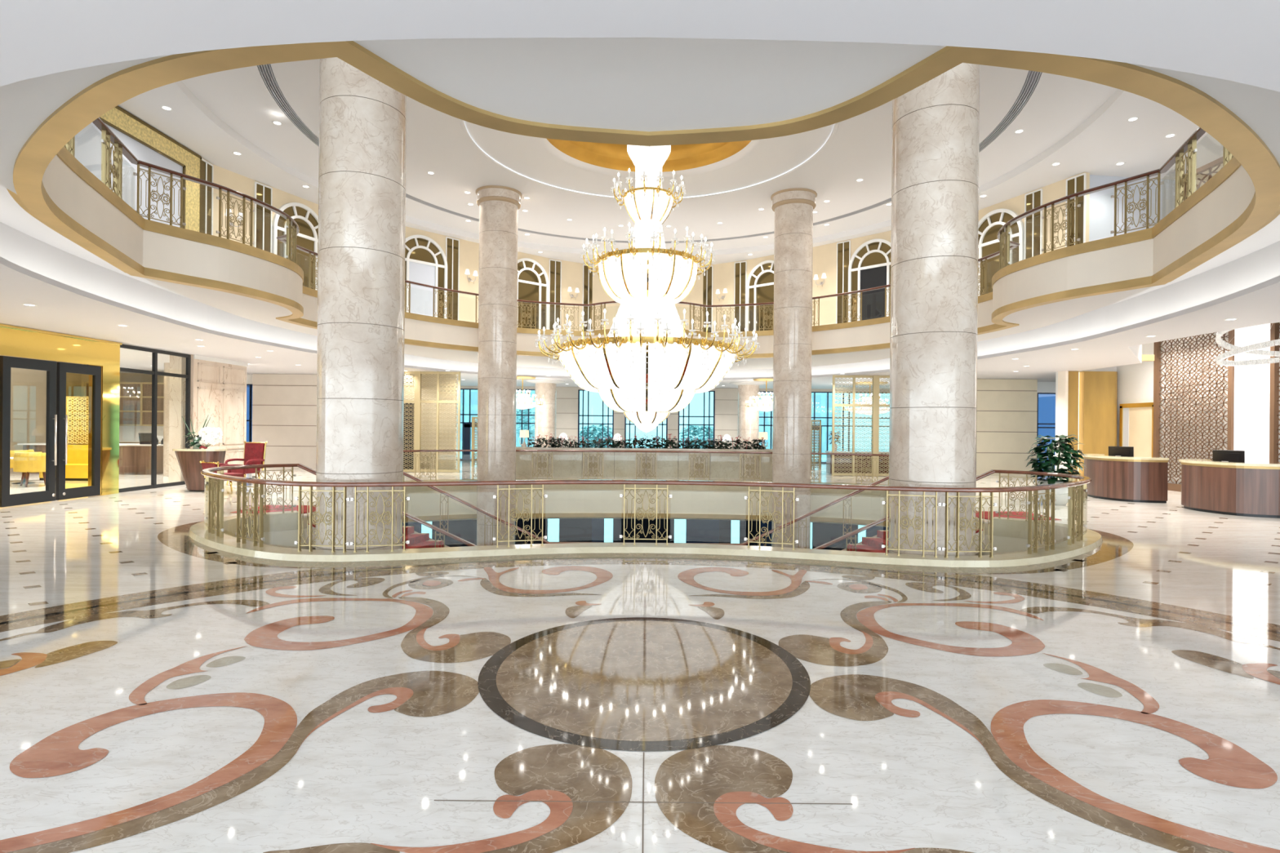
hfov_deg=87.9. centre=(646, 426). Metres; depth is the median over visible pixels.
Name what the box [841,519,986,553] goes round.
staircase
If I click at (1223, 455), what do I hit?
monitor
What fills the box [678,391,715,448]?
window
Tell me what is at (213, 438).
bunch
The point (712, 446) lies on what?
flowering plant
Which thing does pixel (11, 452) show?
tub chair
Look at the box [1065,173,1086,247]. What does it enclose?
pilaster
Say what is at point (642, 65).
ceiling
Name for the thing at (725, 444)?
flowering plant
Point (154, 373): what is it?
glass wall
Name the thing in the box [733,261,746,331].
pilaster
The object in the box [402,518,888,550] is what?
floor windows
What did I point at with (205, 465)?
armchair
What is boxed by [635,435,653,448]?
flowering plant
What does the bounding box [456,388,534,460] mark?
window
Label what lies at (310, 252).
balustrade
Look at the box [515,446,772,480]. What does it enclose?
planter
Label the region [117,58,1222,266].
ceiling
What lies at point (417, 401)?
lattice screen
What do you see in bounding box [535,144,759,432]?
crystal chandelier
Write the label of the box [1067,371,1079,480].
pilaster
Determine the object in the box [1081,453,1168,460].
countertop
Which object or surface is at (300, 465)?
balustrade
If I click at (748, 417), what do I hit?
marble column
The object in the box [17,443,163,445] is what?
countertop
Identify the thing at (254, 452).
armchair
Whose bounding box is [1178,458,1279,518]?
reception desk
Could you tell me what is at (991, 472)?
balustrade
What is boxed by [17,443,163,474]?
counter
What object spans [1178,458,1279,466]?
countertop
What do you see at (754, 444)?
flowering plant
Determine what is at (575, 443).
flowering plant
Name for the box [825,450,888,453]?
countertop
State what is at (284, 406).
wall
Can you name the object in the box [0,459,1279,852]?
floor
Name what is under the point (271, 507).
rug
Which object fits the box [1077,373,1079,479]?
strip light
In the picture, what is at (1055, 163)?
recessed light
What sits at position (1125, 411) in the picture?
light
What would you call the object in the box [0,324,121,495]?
portal
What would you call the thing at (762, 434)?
table lamp
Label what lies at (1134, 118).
recessed light
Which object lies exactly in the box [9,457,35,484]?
cafe table
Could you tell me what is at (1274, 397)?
screen
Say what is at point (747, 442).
flowering plant
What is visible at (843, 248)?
pilaster
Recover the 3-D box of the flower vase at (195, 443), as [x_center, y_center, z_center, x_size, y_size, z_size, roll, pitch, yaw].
[-11.852,0.136,17.481,0.616,0.902,0.587,1,0,-43]
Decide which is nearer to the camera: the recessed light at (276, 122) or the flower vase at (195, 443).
the recessed light at (276, 122)
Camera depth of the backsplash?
26.30 m
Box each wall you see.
[9,367,164,471]
[118,343,191,492]
[168,354,248,482]
[201,157,1222,332]
[252,373,1037,475]
[457,386,889,448]
[1054,342,1154,479]
[1088,174,1175,241]
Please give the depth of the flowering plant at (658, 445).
22.02 m
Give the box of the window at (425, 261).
[404,235,447,318]
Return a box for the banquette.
[39,444,88,480]
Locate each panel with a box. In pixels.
[1078,371,1117,479]
[1152,328,1235,492]
[1233,323,1270,463]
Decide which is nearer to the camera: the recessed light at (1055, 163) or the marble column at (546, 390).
the recessed light at (1055, 163)
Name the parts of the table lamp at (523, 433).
lamp shade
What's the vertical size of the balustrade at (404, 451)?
0.935 m
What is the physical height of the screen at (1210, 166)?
2.820 m
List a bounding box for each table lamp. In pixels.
[519,430,528,446]
[758,431,768,447]
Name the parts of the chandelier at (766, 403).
ceiling plate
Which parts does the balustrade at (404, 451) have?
post, ornamental panel, post, post, ornamental panel, post, post, post, ornamental panel, post, post, post, ornamental panel, handrail, post, post, post, ornamental panel, post, post, ornamental panel, post, ornamental panel, post, post, ornamental panel, post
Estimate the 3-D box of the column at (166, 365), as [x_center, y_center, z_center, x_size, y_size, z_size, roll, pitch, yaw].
[-15.899,-0.239,22.700,1.000,3.800,1.000,1,0,0]
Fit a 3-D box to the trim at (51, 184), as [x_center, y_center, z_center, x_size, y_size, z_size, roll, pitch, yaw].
[0.024,-2.755,13.302,16.625,0.890,18.861,1,0,0]
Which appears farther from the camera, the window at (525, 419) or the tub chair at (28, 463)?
the window at (525, 419)
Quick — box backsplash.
[119,426,163,442]
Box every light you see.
[22,303,37,306]
[160,105,173,111]
[231,151,242,155]
[271,120,282,124]
[1013,128,1024,133]
[1051,162,1061,165]
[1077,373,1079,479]
[1115,161,1125,165]
[1122,408,1128,446]
[1126,116,1139,121]
[1164,133,1176,137]
[1223,318,1238,320]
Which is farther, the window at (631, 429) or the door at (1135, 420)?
the window at (631, 429)
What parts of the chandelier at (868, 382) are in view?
ceiling plate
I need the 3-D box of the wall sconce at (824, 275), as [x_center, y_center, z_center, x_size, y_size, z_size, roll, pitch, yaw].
[6.485,-5.444,24.800,0.222,0.500,0.529,0,0,-44]
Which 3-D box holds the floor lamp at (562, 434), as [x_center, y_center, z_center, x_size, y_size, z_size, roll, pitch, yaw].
[-4.189,1.038,33.400,0.480,1.450,0.480,1,0,0]
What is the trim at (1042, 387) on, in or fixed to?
attached to the wall at (1135, 381)
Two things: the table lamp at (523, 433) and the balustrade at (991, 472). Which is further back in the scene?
the table lamp at (523, 433)
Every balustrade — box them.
[64,117,299,263]
[200,463,1091,557]
[278,239,1017,331]
[297,463,477,547]
[403,449,888,484]
[403,471,888,548]
[813,469,995,551]
[996,127,1233,270]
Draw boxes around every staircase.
[303,513,448,548]
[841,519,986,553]
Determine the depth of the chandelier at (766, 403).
27.17 m
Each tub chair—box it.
[9,449,34,479]
[13,452,45,487]
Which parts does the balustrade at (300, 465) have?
ornamental panel, post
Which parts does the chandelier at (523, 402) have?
ceiling plate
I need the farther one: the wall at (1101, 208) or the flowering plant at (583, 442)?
the flowering plant at (583, 442)
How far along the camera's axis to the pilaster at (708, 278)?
28.07 m
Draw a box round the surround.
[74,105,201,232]
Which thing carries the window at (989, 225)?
in the wall at (824, 256)
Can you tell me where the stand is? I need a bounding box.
[172,448,227,491]
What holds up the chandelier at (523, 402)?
hanging from the ceiling at (642, 65)
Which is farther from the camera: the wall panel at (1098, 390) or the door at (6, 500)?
the wall panel at (1098, 390)
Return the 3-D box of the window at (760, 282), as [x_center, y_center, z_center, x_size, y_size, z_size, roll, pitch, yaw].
[4.790,-4.843,26.454,1.900,3.530,0.090,0,0,43]
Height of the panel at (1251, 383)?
4.790 m
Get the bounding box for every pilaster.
[200,158,213,235]
[253,181,272,253]
[445,236,459,319]
[548,258,561,329]
[582,264,592,331]
[702,265,713,332]
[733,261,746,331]
[835,240,850,323]
[1024,188,1042,259]
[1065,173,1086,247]
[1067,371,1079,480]
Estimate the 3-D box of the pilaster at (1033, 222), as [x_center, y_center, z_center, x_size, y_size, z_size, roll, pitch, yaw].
[11.040,-4.884,18.962,0.040,3.660,0.536,1,0,-21]
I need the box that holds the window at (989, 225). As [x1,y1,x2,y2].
[977,208,1024,296]
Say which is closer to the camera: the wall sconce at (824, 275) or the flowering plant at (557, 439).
the flowering plant at (557, 439)
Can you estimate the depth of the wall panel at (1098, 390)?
22.36 m
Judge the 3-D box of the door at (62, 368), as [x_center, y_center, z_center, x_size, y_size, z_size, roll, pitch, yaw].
[-13.236,0.104,15.550,0.171,3.120,1.140,1,0,0]
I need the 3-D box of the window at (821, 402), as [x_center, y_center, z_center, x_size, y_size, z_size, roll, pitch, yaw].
[9.250,0.051,34.110,9.100,3.660,0.180,1,0,0]
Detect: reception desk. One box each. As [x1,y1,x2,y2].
[1081,453,1168,502]
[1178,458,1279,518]
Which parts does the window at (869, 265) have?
pane, fan pane, pane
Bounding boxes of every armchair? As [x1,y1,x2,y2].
[200,460,246,491]
[224,440,267,484]
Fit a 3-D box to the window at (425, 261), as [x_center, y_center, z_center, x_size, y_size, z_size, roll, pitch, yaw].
[-7.896,-4.954,23.359,0.090,3.530,1.900,0,0,44]
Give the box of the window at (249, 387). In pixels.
[246,383,252,442]
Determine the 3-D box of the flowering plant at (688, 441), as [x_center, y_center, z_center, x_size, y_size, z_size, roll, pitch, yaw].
[1.226,0.618,22.107,0.533,0.562,0.606,1,0,-23]
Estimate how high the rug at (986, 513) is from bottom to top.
0.010 m
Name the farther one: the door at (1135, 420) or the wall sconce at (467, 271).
the wall sconce at (467, 271)
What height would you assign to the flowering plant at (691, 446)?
0.546 m
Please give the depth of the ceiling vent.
15.37 m
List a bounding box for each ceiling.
[0,0,1279,389]
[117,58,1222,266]
[537,137,761,177]
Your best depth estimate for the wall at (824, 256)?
24.67 m
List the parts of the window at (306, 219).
pane, fan pane, pane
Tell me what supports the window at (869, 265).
in the wall at (824, 256)
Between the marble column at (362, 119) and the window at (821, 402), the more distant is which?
the window at (821, 402)
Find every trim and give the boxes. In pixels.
[6,40,1279,359]
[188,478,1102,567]
[246,373,1055,392]
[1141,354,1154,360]
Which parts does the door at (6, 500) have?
handle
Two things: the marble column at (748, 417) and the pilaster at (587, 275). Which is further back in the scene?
the marble column at (748, 417)
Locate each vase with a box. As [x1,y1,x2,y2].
[182,415,210,448]
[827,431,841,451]
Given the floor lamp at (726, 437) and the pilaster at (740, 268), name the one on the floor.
the floor lamp at (726, 437)
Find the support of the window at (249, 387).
in the wall at (28, 386)
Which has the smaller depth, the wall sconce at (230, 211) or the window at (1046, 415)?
the wall sconce at (230, 211)
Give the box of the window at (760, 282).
[746,260,773,331]
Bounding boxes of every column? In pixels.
[163,362,169,475]
[315,57,406,550]
[475,185,522,546]
[526,380,564,446]
[729,382,768,448]
[770,187,817,548]
[888,62,979,555]
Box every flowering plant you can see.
[525,435,542,447]
[539,435,555,447]
[551,435,568,447]
[564,435,579,447]
[577,435,591,448]
[590,436,604,448]
[600,436,617,448]
[613,435,629,448]
[625,434,643,448]
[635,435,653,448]
[648,435,667,448]
[662,433,679,448]
[675,436,692,448]
[687,437,704,448]
[702,438,714,448]
[713,435,728,448]
[724,435,742,448]
[737,437,754,448]
[750,437,767,448]
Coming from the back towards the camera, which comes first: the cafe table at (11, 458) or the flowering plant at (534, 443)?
the flowering plant at (534, 443)
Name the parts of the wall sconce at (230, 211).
lamp shade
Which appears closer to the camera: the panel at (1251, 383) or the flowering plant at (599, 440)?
the panel at (1251, 383)
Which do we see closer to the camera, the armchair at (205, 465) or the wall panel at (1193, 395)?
the armchair at (205, 465)
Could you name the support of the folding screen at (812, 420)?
on the floor
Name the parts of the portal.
cornice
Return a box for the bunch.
[198,426,222,447]
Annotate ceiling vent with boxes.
[257,63,1040,243]
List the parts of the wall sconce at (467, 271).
lamp shade, lamp shade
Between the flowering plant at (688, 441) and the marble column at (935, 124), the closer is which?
the marble column at (935, 124)
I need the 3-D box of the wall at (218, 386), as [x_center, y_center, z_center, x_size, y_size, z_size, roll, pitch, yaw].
[-13.624,-0.219,20.775,0.650,3.800,2.750,1,0,0]
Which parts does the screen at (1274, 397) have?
backing panel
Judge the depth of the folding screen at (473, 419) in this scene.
28.95 m
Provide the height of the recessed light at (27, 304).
0.022 m
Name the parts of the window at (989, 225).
pane, fan pane, pane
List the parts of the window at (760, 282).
pane, fan pane, pane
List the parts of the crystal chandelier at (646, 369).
arm, arm, arm, arm, arm, arm, arm, arm, arm, arm, arm, arm, arm, arm, arm, arm, arm, arm, arm, arm, arm, arm, arm, arm, arm, arm, lamp shade, lamp shade, lamp shade, lamp shade, lamp shade, crystal crown, arm, arm, arm, arm, arm, arm, arm, arm, arm, arm, arm, arm, arm, arm, arm, arm, arm, arm, arm, arm, arm, arm, arm, arm, arm, arm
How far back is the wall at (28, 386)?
24.89 m
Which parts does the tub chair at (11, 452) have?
backrest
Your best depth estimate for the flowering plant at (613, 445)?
22.10 m
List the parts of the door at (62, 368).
handle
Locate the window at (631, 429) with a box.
[624,415,667,448]
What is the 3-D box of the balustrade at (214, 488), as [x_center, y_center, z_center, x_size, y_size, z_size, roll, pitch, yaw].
[-0.011,1.248,10.879,15.142,0.935,4.143,1,0,0]
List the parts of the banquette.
seat, backrest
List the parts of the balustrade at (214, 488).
glass panel, post, post, post, ornamental panel, post, ornamental panel, post, post, post, ornamental panel, post, post, post, ornamental panel, post, post, post, post, ornamental panel, post, post, post, post, ornamental panel, post, post, post, post, ornamental panel, post, post, glass panel, post, post, ornamental panel, handrail, post, post, post, post, ornamental panel, post, post, post, post, ornamental panel, post, post, post, post, ornamental panel, post, post, post, post, ornamental panel, post, post, post, ornamental panel, post, post, post, post, ornamental panel, post, post, post, glass panel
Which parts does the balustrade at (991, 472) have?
post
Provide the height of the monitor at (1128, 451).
0.395 m
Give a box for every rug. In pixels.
[231,505,315,513]
[975,511,1061,519]
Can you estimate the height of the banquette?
1.060 m
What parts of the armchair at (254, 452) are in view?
armrest, seat, backrest, armrest, gilt frame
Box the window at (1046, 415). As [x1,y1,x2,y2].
[1036,392,1055,471]
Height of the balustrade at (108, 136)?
0.935 m
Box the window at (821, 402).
[759,391,889,462]
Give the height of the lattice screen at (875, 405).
3.800 m
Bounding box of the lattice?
[66,395,88,444]
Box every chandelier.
[516,376,542,409]
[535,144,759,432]
[745,377,773,411]
[842,381,889,414]
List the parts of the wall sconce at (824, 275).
lamp shade, lamp shade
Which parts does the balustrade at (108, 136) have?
post, ornamental panel, post, post, post, ornamental panel, post, post, post, post, ornamental panel, post, post, post, post, ornamental panel, post, post, post, post, ornamental panel, post, post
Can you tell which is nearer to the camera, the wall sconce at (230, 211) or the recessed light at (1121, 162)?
the recessed light at (1121, 162)
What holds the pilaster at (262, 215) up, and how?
attached to the wall at (824, 256)
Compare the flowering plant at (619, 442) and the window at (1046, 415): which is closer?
the flowering plant at (619, 442)
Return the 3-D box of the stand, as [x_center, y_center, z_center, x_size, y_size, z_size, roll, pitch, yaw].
[-11.760,1.142,17.500,1.240,1.110,0.720,1,0,0]
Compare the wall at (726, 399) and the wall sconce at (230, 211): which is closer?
the wall sconce at (230, 211)
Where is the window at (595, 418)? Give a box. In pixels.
[577,389,613,447]
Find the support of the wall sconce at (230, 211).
attached to the wall at (824, 256)
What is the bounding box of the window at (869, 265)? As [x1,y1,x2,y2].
[848,238,890,322]
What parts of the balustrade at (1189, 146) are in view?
post, post, ornamental panel, post, post, post, post, ornamental panel, post, post, post, post, ornamental panel, post, post, post, post, ornamental panel, post, post, post, ornamental panel, post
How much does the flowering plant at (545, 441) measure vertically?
0.594 m
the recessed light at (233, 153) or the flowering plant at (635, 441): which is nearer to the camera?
the recessed light at (233, 153)
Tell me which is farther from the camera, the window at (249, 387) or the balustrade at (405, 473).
the window at (249, 387)
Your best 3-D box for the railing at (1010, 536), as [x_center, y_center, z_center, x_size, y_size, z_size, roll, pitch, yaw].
[-0.021,2.467,15.208,21.611,1.505,18.685,1,0,0]
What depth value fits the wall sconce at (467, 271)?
24.70 m
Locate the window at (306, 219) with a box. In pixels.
[271,202,318,290]
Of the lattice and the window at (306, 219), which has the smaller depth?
the window at (306, 219)
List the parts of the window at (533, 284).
pane, fan pane, pane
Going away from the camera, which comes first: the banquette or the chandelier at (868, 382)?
the banquette
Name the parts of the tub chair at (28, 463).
leg, leg, backrest, leg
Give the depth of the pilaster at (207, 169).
17.34 m
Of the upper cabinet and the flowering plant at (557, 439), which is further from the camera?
the upper cabinet
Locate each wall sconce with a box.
[224,208,242,226]
[464,269,478,281]
[567,286,579,299]
[715,288,727,298]
[813,272,826,285]
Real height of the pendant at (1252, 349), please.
1.571 m
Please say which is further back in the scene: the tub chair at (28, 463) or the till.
the till
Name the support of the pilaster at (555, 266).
attached to the wall at (824, 256)
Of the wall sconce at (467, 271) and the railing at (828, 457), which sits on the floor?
the railing at (828, 457)
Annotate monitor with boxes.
[1108,446,1133,457]
[1212,449,1244,462]
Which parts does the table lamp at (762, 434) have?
lamp shade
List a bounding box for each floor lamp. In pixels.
[559,432,568,439]
[613,433,622,440]
[722,434,731,442]
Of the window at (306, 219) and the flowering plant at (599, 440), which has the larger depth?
the flowering plant at (599, 440)
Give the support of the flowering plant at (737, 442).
in the planter
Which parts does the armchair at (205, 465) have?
backrest, gilt frame, armrest, seat, leg, armrest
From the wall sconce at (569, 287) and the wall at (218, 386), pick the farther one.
the wall sconce at (569, 287)
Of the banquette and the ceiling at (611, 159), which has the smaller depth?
the ceiling at (611, 159)
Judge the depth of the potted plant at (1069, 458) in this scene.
15.87 m
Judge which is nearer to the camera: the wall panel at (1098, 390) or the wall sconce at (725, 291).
the wall panel at (1098, 390)
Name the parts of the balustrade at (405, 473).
post, post, ornamental panel, post, post, ornamental panel, post, post, ornamental panel, post, post, ornamental panel, post, post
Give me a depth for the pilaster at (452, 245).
24.25 m
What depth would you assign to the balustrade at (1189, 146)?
10.90 m
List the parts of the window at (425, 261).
pane, pane, fan pane, pane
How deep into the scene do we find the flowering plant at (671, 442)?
21.98 m
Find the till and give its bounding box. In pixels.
[138,432,151,444]
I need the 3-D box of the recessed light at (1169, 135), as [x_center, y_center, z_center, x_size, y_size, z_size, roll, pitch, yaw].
[12.139,-6.748,15.390,0.227,0.024,0.221,1,0,0]
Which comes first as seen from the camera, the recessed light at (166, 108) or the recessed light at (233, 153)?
the recessed light at (166, 108)
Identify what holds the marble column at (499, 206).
on the floor
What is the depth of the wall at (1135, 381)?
22.28 m
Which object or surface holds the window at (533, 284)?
in the wall at (824, 256)
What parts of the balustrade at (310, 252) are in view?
post, ornamental panel, post, post, ornamental panel, post, post, post, ornamental panel, post, post, post, ornamental panel, post, post, ornamental panel, post, post, ornamental panel, post, post, ornamental panel, post, post, ornamental panel, post, post, post, ornamental panel, post, ornamental panel, post, post, post, ornamental panel, post, post, post, ornamental panel, post, post, ornamental panel, post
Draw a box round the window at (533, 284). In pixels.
[517,257,549,329]
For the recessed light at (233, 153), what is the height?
0.024 m
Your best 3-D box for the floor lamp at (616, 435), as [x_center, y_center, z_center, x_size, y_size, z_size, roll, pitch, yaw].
[-1.459,1.062,33.400,0.480,1.450,0.480,1,0,0]
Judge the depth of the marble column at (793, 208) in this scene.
19.70 m
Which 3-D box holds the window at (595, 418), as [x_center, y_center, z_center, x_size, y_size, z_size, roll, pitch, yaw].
[-2.600,-0.053,34.120,1.840,3.660,0.120,1,0,0]
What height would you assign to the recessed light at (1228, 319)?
0.022 m
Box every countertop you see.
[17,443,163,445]
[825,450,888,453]
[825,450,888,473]
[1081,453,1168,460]
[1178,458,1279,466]
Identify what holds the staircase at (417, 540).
on the stair landing
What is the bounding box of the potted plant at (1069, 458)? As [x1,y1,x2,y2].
[1024,434,1087,505]
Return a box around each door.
[0,355,57,507]
[55,361,101,500]
[1119,402,1153,457]
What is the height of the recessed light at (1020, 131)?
0.024 m
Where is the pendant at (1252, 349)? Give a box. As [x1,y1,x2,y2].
[1215,321,1279,366]
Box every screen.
[403,371,460,472]
[471,417,477,466]
[810,419,821,469]
[831,374,889,476]
[1183,156,1222,200]
[1269,322,1279,463]
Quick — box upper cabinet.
[84,382,164,426]
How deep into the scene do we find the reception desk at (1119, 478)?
16.80 m

